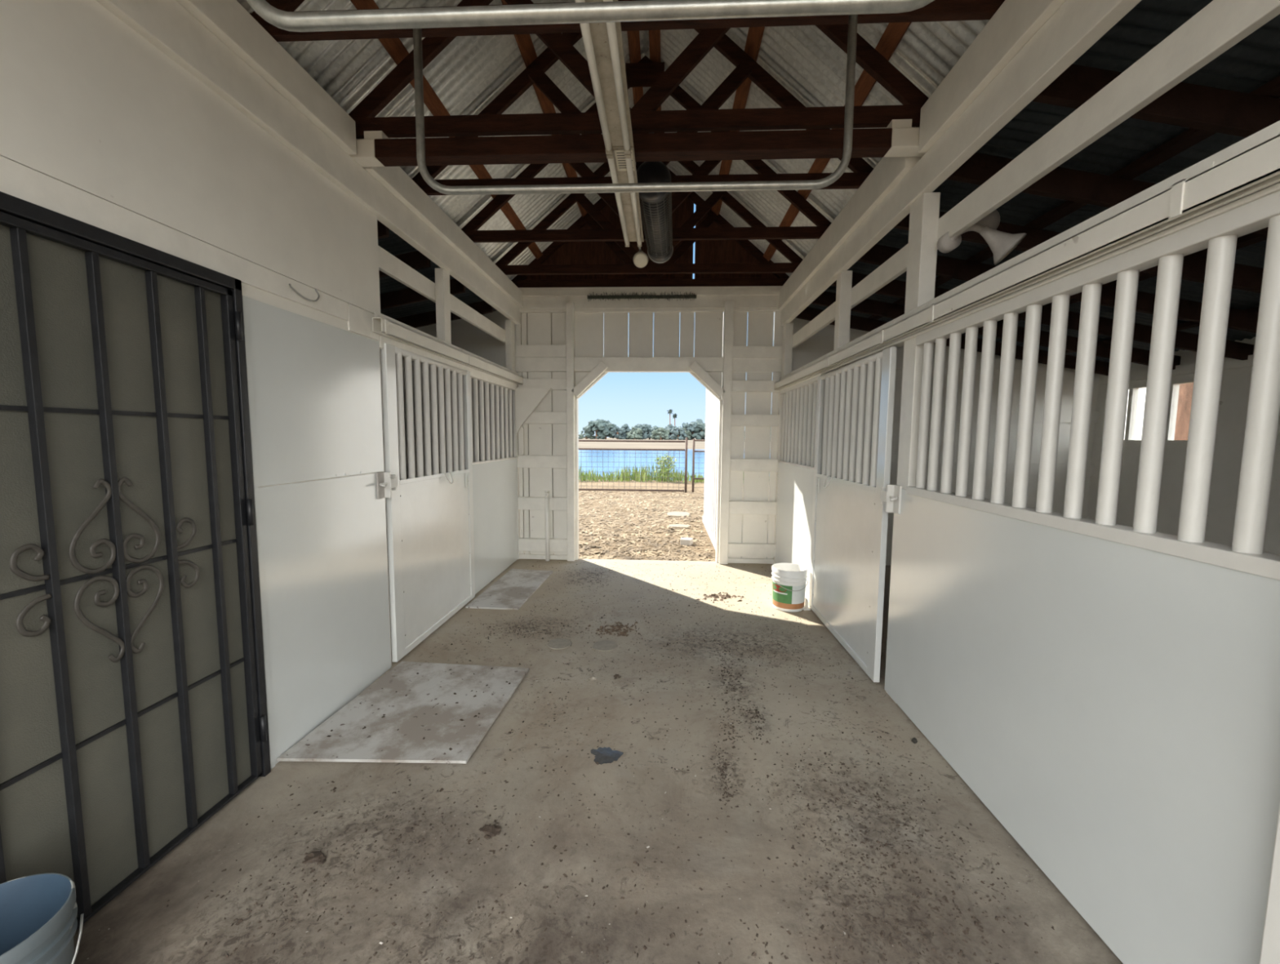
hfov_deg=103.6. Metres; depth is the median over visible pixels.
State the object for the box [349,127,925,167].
tie beam
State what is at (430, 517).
door
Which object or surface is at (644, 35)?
trim
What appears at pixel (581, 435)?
tree
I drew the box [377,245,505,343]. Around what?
board
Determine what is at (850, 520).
door
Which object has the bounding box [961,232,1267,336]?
stall purlin
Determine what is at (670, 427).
tree
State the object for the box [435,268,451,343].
post
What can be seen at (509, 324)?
post
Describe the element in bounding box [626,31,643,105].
roof purlin
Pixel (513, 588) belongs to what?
board
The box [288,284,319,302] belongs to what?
wire hook
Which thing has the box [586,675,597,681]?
clod
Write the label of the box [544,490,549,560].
standpipe
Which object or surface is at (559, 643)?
disc
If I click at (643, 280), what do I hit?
roof truss
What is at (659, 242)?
duct
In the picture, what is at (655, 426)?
tree
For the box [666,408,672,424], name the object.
palm tree
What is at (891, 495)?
latch
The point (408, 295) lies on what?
rafter
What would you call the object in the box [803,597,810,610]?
guide
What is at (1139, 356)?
rafter
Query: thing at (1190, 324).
stall purlin
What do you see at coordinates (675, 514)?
flat stone
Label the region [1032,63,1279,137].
rafter
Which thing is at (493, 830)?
clod
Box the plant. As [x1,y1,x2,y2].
[653,453,678,478]
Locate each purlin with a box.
[350,0,542,259]
[501,0,587,217]
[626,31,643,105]
[711,26,764,215]
[763,22,911,261]
[867,75,1279,319]
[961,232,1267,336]
[1065,306,1259,354]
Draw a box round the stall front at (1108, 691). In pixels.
[884,190,1279,963]
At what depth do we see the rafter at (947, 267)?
3.67 m
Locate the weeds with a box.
[578,461,769,483]
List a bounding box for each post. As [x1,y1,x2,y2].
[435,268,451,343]
[505,320,515,372]
[781,323,793,377]
[833,270,852,350]
[904,192,940,313]
[1258,804,1279,963]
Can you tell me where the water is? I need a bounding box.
[578,448,744,480]
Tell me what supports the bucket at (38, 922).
on the floor
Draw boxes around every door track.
[372,311,523,384]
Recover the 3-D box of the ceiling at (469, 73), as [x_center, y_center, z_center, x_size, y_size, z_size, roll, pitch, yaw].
[-0.047,-2.581,2.512,4.072,1.760,6.850,1,5,3]
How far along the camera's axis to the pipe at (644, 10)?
1.19 m
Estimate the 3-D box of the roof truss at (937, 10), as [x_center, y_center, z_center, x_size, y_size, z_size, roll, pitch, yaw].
[-0.071,-2.569,2.020,3.400,1.567,0.096,1,5,3]
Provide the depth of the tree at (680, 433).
236.69 m
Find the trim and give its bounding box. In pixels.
[640,30,649,93]
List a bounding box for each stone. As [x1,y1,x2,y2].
[666,511,690,517]
[669,524,690,528]
[680,537,693,545]
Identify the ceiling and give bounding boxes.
[236,0,989,279]
[377,228,497,319]
[807,0,1279,362]
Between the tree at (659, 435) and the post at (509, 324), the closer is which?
the post at (509, 324)
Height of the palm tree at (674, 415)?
13.512 m
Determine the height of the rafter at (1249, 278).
0.773 m
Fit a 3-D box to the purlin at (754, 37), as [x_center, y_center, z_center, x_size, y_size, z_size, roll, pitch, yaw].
[0.692,-2.768,2.404,0.090,0.084,6.700,1,5,3]
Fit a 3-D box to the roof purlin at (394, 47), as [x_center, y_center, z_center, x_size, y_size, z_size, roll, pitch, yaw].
[-1.332,-2.330,2.543,0.090,0.084,6.700,1,5,3]
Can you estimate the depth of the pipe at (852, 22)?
2.06 m
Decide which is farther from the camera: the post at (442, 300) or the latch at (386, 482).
the post at (442, 300)
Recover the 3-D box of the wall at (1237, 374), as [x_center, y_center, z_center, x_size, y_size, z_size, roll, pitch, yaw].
[5.033,0.102,2.454,0.100,2.440,6.760,1,5,3]
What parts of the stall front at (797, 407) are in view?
panel, sill rail, rail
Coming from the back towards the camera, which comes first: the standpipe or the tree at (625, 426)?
the tree at (625, 426)
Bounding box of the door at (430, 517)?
[380,342,475,662]
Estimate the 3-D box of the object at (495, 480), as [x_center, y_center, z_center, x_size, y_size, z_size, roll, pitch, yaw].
[-1.545,-0.005,5.348,0.077,2.036,1.570,1,5,3]
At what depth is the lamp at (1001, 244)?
2.46 m
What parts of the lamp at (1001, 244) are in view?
arm, lamp shade, lamp shade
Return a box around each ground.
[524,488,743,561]
[578,479,768,561]
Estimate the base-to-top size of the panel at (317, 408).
0.796 m
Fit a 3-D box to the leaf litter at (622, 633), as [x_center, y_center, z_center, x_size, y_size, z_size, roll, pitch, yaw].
[-0.202,1.146,3.925,0.456,0.017,0.341,1,5,3]
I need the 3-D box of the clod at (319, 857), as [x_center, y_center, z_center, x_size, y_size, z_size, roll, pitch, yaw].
[-1.148,1.329,1.785,0.084,0.023,0.053,1,5,3]
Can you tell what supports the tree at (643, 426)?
on the land
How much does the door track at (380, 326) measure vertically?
0.134 m
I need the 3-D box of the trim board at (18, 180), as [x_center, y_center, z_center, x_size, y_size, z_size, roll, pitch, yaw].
[-1.696,-0.783,1.050,0.012,0.097,3.460,1,5,3]
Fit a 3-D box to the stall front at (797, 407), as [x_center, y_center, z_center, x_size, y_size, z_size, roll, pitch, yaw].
[1.614,0.030,5.185,0.076,2.045,1.590,1,5,3]
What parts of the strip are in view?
rod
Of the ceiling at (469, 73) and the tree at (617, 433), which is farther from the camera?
the tree at (617, 433)
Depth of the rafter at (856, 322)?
5.45 m
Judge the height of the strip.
0.109 m
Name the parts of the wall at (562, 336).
sill, door post, tie plate, door post, sill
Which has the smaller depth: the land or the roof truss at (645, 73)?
the roof truss at (645, 73)
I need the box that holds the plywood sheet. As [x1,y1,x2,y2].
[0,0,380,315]
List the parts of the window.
pane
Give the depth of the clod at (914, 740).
2.49 m
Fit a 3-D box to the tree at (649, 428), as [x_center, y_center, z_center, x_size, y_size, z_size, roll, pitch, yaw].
[4.809,-24.270,244.813,8.645,7.931,8.505,1,5,3]
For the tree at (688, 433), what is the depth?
242.19 m
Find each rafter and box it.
[377,219,389,239]
[378,250,431,277]
[379,278,465,309]
[394,301,493,328]
[795,306,1109,375]
[811,291,1180,369]
[831,271,1253,359]
[857,244,1258,333]
[893,211,1263,293]
[946,152,1268,235]
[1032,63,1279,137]
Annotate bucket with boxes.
[0,873,84,963]
[771,563,808,612]
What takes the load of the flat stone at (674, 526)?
on the ground at (606, 485)
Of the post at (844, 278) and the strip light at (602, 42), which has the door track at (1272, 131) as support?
the post at (844, 278)
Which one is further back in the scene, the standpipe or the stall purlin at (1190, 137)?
the standpipe
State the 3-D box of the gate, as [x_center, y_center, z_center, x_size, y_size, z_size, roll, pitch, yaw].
[3.378,-0.387,13.868,3.860,1.560,0.064,1,5,3]
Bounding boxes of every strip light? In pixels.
[574,0,633,154]
[606,146,637,183]
[614,192,644,247]
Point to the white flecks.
(380, 943)
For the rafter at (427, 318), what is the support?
on the wall
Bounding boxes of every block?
[364,130,388,139]
[886,119,911,128]
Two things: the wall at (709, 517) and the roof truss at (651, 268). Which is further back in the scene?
the wall at (709, 517)
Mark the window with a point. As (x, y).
(1181, 391)
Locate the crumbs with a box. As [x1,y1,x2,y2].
[326,664,510,750]
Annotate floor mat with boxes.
[276,661,528,763]
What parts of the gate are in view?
fence post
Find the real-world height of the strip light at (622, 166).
0.083 m
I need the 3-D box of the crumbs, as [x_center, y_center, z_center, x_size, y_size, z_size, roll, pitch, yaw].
[-1.162,1.216,2.803,0.766,0.008,0.854,1,5,3]
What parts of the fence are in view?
rail, rail, rail, fence post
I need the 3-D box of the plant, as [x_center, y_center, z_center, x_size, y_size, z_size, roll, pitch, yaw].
[0.902,-0.514,17.596,0.854,0.978,0.648,1,5,3]
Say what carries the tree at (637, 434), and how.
on the land
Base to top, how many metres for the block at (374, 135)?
0.045 m
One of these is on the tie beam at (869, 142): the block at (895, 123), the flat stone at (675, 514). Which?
the block at (895, 123)
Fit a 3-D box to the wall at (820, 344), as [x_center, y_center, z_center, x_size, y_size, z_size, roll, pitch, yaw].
[3.427,-0.487,5.848,3.530,2.985,0.060,1,5,3]
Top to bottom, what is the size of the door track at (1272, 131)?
0.150 m
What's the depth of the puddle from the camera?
2.38 m
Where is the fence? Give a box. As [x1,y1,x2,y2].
[578,437,687,492]
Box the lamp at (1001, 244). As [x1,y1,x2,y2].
[937,209,1026,265]
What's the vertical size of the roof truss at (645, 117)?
1.567 m
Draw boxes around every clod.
[302,851,326,865]
[479,824,502,839]
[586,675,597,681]
[613,674,621,679]
[911,737,917,743]
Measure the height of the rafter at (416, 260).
0.784 m
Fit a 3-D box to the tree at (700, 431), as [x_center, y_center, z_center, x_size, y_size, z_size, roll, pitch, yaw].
[29.768,-24.377,243.564,9.765,9.186,8.850,1,5,3]
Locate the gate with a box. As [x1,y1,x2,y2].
[692,439,770,492]
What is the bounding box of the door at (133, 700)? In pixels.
[0,191,271,928]
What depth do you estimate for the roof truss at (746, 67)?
3.39 m
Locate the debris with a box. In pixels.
[166,560,1054,963]
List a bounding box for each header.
[378,312,518,391]
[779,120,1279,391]
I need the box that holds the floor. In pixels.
[73,555,1123,963]
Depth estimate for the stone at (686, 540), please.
7.23 m
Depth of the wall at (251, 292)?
2.41 m
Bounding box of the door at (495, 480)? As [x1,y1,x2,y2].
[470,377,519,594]
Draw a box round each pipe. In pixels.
[246,0,934,32]
[413,14,857,195]
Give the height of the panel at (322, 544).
2.070 m
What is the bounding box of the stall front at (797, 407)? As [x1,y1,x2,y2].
[773,374,825,602]
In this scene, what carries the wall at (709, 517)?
on the ground at (606, 485)
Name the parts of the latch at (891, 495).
plate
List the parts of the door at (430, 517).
rail, rail, panel, rail, ring handle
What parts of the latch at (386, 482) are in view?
plate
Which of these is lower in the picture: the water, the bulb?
the water
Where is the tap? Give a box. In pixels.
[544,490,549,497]
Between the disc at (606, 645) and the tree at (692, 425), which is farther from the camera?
the tree at (692, 425)
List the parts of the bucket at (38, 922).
wire handle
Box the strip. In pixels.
[586,291,696,301]
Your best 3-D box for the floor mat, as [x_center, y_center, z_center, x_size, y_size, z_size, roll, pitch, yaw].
[-1.183,1.236,2.779,0.902,0.026,1.005,1,5,3]
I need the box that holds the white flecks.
[378,608,809,944]
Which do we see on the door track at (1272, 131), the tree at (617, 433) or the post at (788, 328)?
the post at (788, 328)
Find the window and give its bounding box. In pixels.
[1100,378,1194,443]
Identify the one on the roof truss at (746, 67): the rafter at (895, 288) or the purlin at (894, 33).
the purlin at (894, 33)
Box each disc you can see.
[546,638,572,649]
[592,640,617,651]
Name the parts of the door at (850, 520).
ring handle, rail, panel, rail, rail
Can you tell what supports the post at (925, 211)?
on the door track at (1272, 131)
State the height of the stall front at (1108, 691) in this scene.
2.045 m
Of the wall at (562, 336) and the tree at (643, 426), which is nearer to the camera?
the wall at (562, 336)
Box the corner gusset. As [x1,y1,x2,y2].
[515,387,551,435]
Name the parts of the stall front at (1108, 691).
post, panel, sill rail, rail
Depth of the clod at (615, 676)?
3.14 m
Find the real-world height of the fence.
1.600 m
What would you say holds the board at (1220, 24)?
attached to the post at (844, 278)
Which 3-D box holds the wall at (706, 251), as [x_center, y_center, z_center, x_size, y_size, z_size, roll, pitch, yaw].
[-1.640,-1.376,6.020,6.809,4.645,0.060,1,5,3]
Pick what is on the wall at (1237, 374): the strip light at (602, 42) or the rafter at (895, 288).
the rafter at (895, 288)
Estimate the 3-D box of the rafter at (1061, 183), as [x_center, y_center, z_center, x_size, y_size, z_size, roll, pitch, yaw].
[3.300,-1.264,2.489,3.480,0.773,0.040,1,5,3]
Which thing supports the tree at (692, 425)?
on the land
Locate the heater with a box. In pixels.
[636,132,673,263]
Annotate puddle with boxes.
[591,746,623,764]
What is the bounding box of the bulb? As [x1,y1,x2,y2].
[632,241,648,267]
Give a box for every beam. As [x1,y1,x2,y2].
[95,0,520,324]
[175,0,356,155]
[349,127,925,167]
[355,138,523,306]
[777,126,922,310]
[780,0,1141,326]
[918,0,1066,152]
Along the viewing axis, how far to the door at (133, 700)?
1.63 m
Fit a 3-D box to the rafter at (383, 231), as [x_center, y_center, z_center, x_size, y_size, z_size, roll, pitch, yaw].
[-3.450,-1.399,3.464,3.540,0.784,0.040,1,5,3]
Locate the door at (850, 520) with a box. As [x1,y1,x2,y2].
[808,346,897,682]
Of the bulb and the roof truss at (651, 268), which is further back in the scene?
the roof truss at (651, 268)
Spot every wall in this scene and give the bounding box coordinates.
[241,282,391,666]
[379,191,777,549]
[515,285,782,564]
[702,328,723,550]
[789,318,1099,565]
[1087,337,1279,555]
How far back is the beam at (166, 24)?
2.23 m
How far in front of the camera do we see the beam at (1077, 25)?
2.08 m
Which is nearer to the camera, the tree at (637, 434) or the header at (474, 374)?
the header at (474, 374)
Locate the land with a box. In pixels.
[578,437,770,448]
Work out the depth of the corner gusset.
5.92 m
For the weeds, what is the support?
on the ground at (606, 485)
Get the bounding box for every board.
[0,155,348,320]
[347,302,379,340]
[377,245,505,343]
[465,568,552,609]
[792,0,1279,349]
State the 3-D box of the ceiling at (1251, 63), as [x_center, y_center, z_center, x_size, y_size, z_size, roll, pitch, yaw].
[3.475,-1.352,2.447,3.831,0.726,6.850,1,5,3]
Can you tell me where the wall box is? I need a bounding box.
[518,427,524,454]
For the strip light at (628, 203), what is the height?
0.083 m
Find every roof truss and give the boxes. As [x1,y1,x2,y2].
[248,0,1004,41]
[348,0,928,138]
[411,28,873,195]
[461,55,831,242]
[494,132,803,275]
[511,161,789,287]
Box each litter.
[585,621,642,639]
[696,591,751,603]
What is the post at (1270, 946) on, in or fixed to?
on the floor
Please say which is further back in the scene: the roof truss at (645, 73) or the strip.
the strip
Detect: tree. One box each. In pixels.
[579,431,594,439]
[582,418,609,439]
[598,419,616,439]
[610,426,626,439]
[618,423,633,439]
[626,426,642,439]
[634,423,648,439]
[641,423,657,439]
[647,425,660,439]
[650,426,670,439]
[662,423,677,439]
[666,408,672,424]
[669,426,687,439]
[672,413,677,439]
[675,427,692,439]
[681,418,702,439]
[691,422,705,439]
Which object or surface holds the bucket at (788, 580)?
on the floor
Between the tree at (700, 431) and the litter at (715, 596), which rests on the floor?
the litter at (715, 596)
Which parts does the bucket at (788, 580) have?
wire handle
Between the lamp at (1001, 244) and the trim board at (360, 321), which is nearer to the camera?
the lamp at (1001, 244)
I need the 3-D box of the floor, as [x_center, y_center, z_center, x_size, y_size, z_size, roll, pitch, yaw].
[-0.088,1.343,2.667,10.400,0.150,7.060,1,5,3]
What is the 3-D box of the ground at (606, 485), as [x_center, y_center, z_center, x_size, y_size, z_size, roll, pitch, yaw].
[-0.899,3.412,-17.745,160.000,0.612,84.000,1,5,3]
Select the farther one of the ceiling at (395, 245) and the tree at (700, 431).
the tree at (700, 431)
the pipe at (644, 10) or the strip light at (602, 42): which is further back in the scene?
the strip light at (602, 42)
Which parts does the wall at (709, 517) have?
board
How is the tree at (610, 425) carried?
on the land
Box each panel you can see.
[242,295,391,768]
[247,297,383,486]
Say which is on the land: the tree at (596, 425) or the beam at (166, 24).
the tree at (596, 425)

